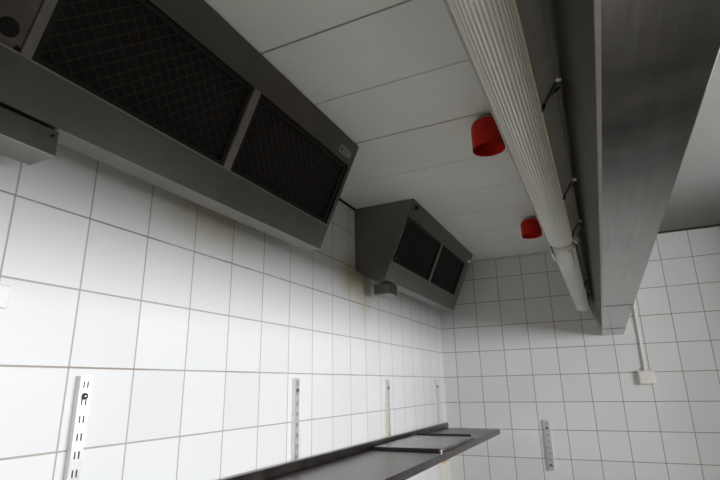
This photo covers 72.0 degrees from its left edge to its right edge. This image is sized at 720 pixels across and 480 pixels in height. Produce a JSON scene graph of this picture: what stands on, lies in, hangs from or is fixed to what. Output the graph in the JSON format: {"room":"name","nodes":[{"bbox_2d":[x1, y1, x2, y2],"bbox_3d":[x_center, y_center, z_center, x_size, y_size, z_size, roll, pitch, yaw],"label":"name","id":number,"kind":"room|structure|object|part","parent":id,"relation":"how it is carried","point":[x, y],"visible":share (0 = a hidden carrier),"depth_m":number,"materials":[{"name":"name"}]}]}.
{"room":"commercial kitchen","nodes":[
{"label":"commercial kitchen","id":0,"kind":"room"},
{"bbox_2d":[0,143,446,479],"bbox_3d":[-0.764,0.499,0.579,0.120,2.600,6.030,-9,-18,24],"label":"wall","id":1,"kind":"structure","parent":0,"point":[192,324],"depth_m":1.22,"materials":[{"name":"tile"}]},
{"bbox_2d":[0,284,10,308],"bbox_3d":[-0.636,0.091,0.839,0.012,0.041,0.080,-9,-18,24],"label":"switch plate","id":2,"kind":"object","parent":1,"relation":"attached to","point":[5,290],"visible":1,"depth_m":0.86,"materials":[{"name":"white plastic"}]},
{"bbox_2d":[63,376,92,479],"bbox_3d":[-0.536,0.508,0.908,0.019,0.500,0.024,-9,-18,24],"label":"shelf rail","id":3,"kind":"object","parent":1,"relation":"attached to","point":[75,446],"visible":1,"depth_m":0.95,"materials":[{"name":"white metal"}]},
{"bbox_2d":[0,0,358,250],"bbox_3d":[-0.453,-0.294,1.033,0.287,0.391,1.497,-9,-18,24],"label":"extraction hood","id":4,"kind":"object","parent":1,"relation":"attached to","point":[168,95],"visible":1,"depth_m":1.04,"materials":[{"name":"metal"}]},
{"bbox_2d":[0,16,19,37],"bbox_3d":[-0.541,-0.329,0.764,0.015,0.029,0.032,-9,-18,24],"label":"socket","id":5,"kind":"object","parent":4,"relation":"attached to","point":[9,25],"depth_m":0.76,"materials":[{"name":"black plastic"}]},
{"bbox_3d":[-0.607,-0.452,0.589,0.087,0.192,0.473,-9,-18,24],"label":"service plate","id":6,"kind":"part","parent":4,"relation":"part of","materials":[{"name":"silver metal"}]},
{"bbox_2d":[0,106,58,164],"bbox_3d":[-0.593,-0.181,0.802,0.071,0.048,0.168,-9,-18,24],"label":"box","id":7,"kind":"object","parent":4,"relation":"on","point":[29,135],"depth_m":0.82,"materials":[{"name":"grey metal"}]},
{"bbox_2d":[0,101,318,250],"bbox_3d":[-0.519,-0.172,1.031,0.136,0.058,1.493,-9,-18,24],"label":"tray","id":8,"kind":"object","parent":4,"relation":"on","point":[72,132],"depth_m":1.04,"materials":[{"name":"metal"}]},
{"bbox_3d":[-0.130,-0.133,1.688,0.287,0.340,0.002,-9,-18,24],"label":"panel","id":9,"kind":"part","parent":4,"relation":"part of","materials":[{"name":"metal"}]},
{"bbox_2d":[291,378,299,461],"bbox_3d":[-0.205,0.698,1.572,0.019,0.500,0.024,-9,-18,24],"label":"shelf rail","id":10,"kind":"object","parent":1,"relation":"attached to","point":[295,381],"visible":0.88,"depth_m":1.60,"materials":[{"name":"white metal"}]},
{"bbox_2d":[339,198,355,210],"bbox_3d":[-0.139,-0.204,2.037,0.008,0.008,0.550,-9,-18,24],"label":"trim","id":11,"kind":"structure","parent":1,"relation":"attached to","point":[340,199],"depth_m":2.20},
{"bbox_2d":[220,422,499,479],"bbox_3d":[0.133,0.840,1.851,0.330,0.128,2.500,-9,-18,24],"label":"wall shelf","id":12,"kind":"object","parent":1,"relation":"attached to","point":[357,462],"visible":0.91,"depth_m":1.67,"materials":[{"name":"metal"}]},
{"bbox_2d":[373,433,473,451],"bbox_3d":[0.295,0.885,2.179,0.291,0.020,0.528,-9,-18,24],"label":"metal tray","id":13,"kind":"object","parent":12,"relation":"on","point":[422,442],"visible":1,"depth_m":2.10,"materials":[{"name":"metal"}]},
{"bbox_2d":[385,379,390,436],"bbox_3d":[0.133,0.892,2.249,0.019,0.500,0.024,-9,-18,24],"label":"shelf rail","id":14,"kind":"object","parent":1,"relation":"attached to","point":[387,392],"visible":0.68,"depth_m":2.28,"materials":[{"name":"white metal"}]},
{"bbox_2d":[354,199,472,311],"bbox_3d":[0.348,0.163,2.632,0.292,0.391,1.099,-9,-18,24],"label":"extraction hood","id":15,"kind":"object","parent":1,"relation":"attached to","point":[400,246],"visible":1,"depth_m":2.28,"materials":[{"name":"metal"}]},
{"bbox_3d":[0.108,0.004,2.165,0.287,0.340,0.002,-9,-18,24],"label":"panel","id":16,"kind":"part","parent":15,"relation":"part of","materials":[{"name":"metal"}]},
{"bbox_2d":[374,283,396,297],"bbox_3d":[0.115,0.227,2.228,0.078,0.048,0.085,-9,-18,24],"label":"box","id":17,"kind":"object","parent":15,"relation":"on","point":[382,290],"depth_m":2.20,"materials":[{"name":"grey metal"}]},
{"bbox_2d":[374,279,452,310],"bbox_3d":[0.279,0.285,2.631,0.136,0.058,1.095,-9,-18,24],"label":"tray","id":18,"kind":"object","parent":15,"relation":"on","point":[406,286],"depth_m":2.51,"materials":[{"name":"metal"}]},
{"bbox_2d":[434,380,439,424],"bbox_3d":[0.465,1.082,2.914,0.019,0.500,0.024,-9,-18,24],"label":"shelf rail","id":19,"kind":"object","parent":1,"relation":"attached to","point":[435,381],"visible":0.52,"depth_m":2.94,"materials":[{"name":"white metal"}]},
{"bbox_2d":[439,459,450,479],"bbox_3d":[0.490,1.374,2.847,0.038,0.200,0.110,-9,-18,24],"label":"wall box","id":20,"kind":"object","parent":1,"relation":"attached to","point":[444,467],"visible":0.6,"depth_m":2.82,"materials":[{"name":"beige plastic"}]},
{"bbox_2d":[204,0,578,260],"bbox_3d":[-0.287,-0.642,0.667,0.985,0.060,5.790,-9,-18,24],"label":"ceiling","id":21,"kind":"structure","parent":0,"point":[398,78],"depth_m":1.41,"materials":[{"name":"paint"}]},
{"bbox_2d":[471,114,504,156],"bbox_3d":[0.385,-0.322,1.498,0.095,0.108,0.095,-9,-18,24],"label":"cap","id":22,"kind":"object","parent":21,"relation":"attached to","point":[487,140],"visible":0.81,"depth_m":1.47,"materials":[{"name":"red plastic"}]},
{"bbox_2d":[521,217,541,238],"bbox_3d":[0.838,-0.063,2.432,0.095,0.092,0.095,-9,-18,24],"label":"cap","id":23,"kind":"object","parent":21,"relation":"attached to","point":[530,227],"visible":0.96,"depth_m":2.40,"materials":[{"name":"red plastic"}]},
{"bbox_2d":[541,0,719,334],"bbox_3d":[0.374,-0.322,0.822,0.154,0.561,4.789,-9,-18,24],"label":"steel beam","id":24,"kind":"structure","parent":21,"relation":"attached to","point":[635,74],"depth_m":0.53,"materials":[{"name":"metal"}]},
{"bbox_2d":[443,0,581,247],"bbox_3d":[0.248,-0.195,0.714,0.087,0.134,1.286,-9,-18,24],"label":"fluorescent fixture","id":25,"kind":"object","parent":24,"relation":"attached to","point":[505,43],"visible":1,"depth_m":0.59,"materials":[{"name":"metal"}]},
{"bbox_2d":[548,238,589,310],"bbox_3d":[0.786,0.120,1.811,0.078,0.138,1.240,-9,-18,24],"label":"fluorescent fixture","id":26,"kind":"object","parent":24,"relation":"attached to","point":[568,259],"visible":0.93,"depth_m":1.53,"materials":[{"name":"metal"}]},
{"bbox_3d":[0.339,-0.302,0.833,0.043,0.518,4.788,-9,-18,24],"label":"sloped panel","id":27,"kind":"part","parent":24,"relation":"part of","materials":[{"name":"metal"}]},
{"bbox_3d":[1.344,0.446,2.673,0.136,0.102,0.358,-9,-18,24],"label":"plate","id":28,"kind":"part","parent":24,"relation":"part of","materials":[{"name":"metal"}]},
{"bbox_3d":[0.374,-0.323,0.822,0.151,0.559,4.789,-9,-18,24],"label":"beam casing","id":29,"kind":"part","parent":24,"relation":"part of","materials":[{"name":"metal"}]},
{"bbox_2d":[440,226,719,479],"bbox_3d":[1.794,1.034,2.558,2.720,2.600,0.120,-9,-18,24],"label":"wall","id":30,"kind":"structure","parent":0,"point":[518,353],"depth_m":2.80,"materials":[{"name":"tile"}]},
{"bbox_2d":[470,249,579,262],"bbox_3d":[0.925,0.114,3.180,0.900,0.010,0.010,-9,-18,24],"label":"trim","id":31,"kind":"structure","parent":30,"relation":"attached to","point":[579,249],"depth_m":3.16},
{"bbox_2d":[543,420,554,470],"bbox_3d":[1.068,1.159,2.803,0.034,0.265,0.022,-9,-18,24],"label":"shelf rail","id":32,"kind":"object","parent":30,"relation":"attached to","point":[546,424],"visible":1,"depth_m":2.80,"materials":[{"name":"white metal"}]},
{"bbox_2d":[633,302,645,366],"bbox_3d":[1.540,0.334,2.800,0.015,0.744,0.015,-9,-18,24],"label":"conduit","id":33,"kind":"object","parent":30,"relation":"attached to","point":[634,306],"visible":0.4,"depth_m":2.74,"materials":[{"name":"white plastic"}]},
{"bbox_2d":[637,367,655,383],"bbox_3d":[1.545,0.732,2.675,0.080,0.089,0.044,-9,-18,24],"label":"junction box","id":34,"kind":"object","parent":30,"relation":"attached to","point":[645,376],"visible":1,"depth_m":2.65,"materials":[{"name":"beige plastic"}]},
{"bbox_3d":[1.536,0.735,2.655,0.068,0.060,0.004,-9,-18,24],"label":"box lid","id":35,"kind":"part","parent":34,"relation":"part of","materials":[{"name":"beige plastic"}]},
{"bbox_2d":[658,224,719,232],"bbox_3d":[2.169,-0.113,2.626,1.540,0.008,0.006,-9,-18,24],"label":"trim","id":36,"kind":"structure","parent":30,"relation":"attached to","point":[717,224],"depth_m":2.77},
{"bbox_2d":[658,52,719,231],"bbox_3d":[0.884,-0.857,0.144,1.615,0.060,5.790,-9,-18,24],"label":"ceiling","id":37,"kind":"structure","parent":0,"point":[694,201],"depth_m":2.08,"materials":[{"name":"paint"}]}
]}

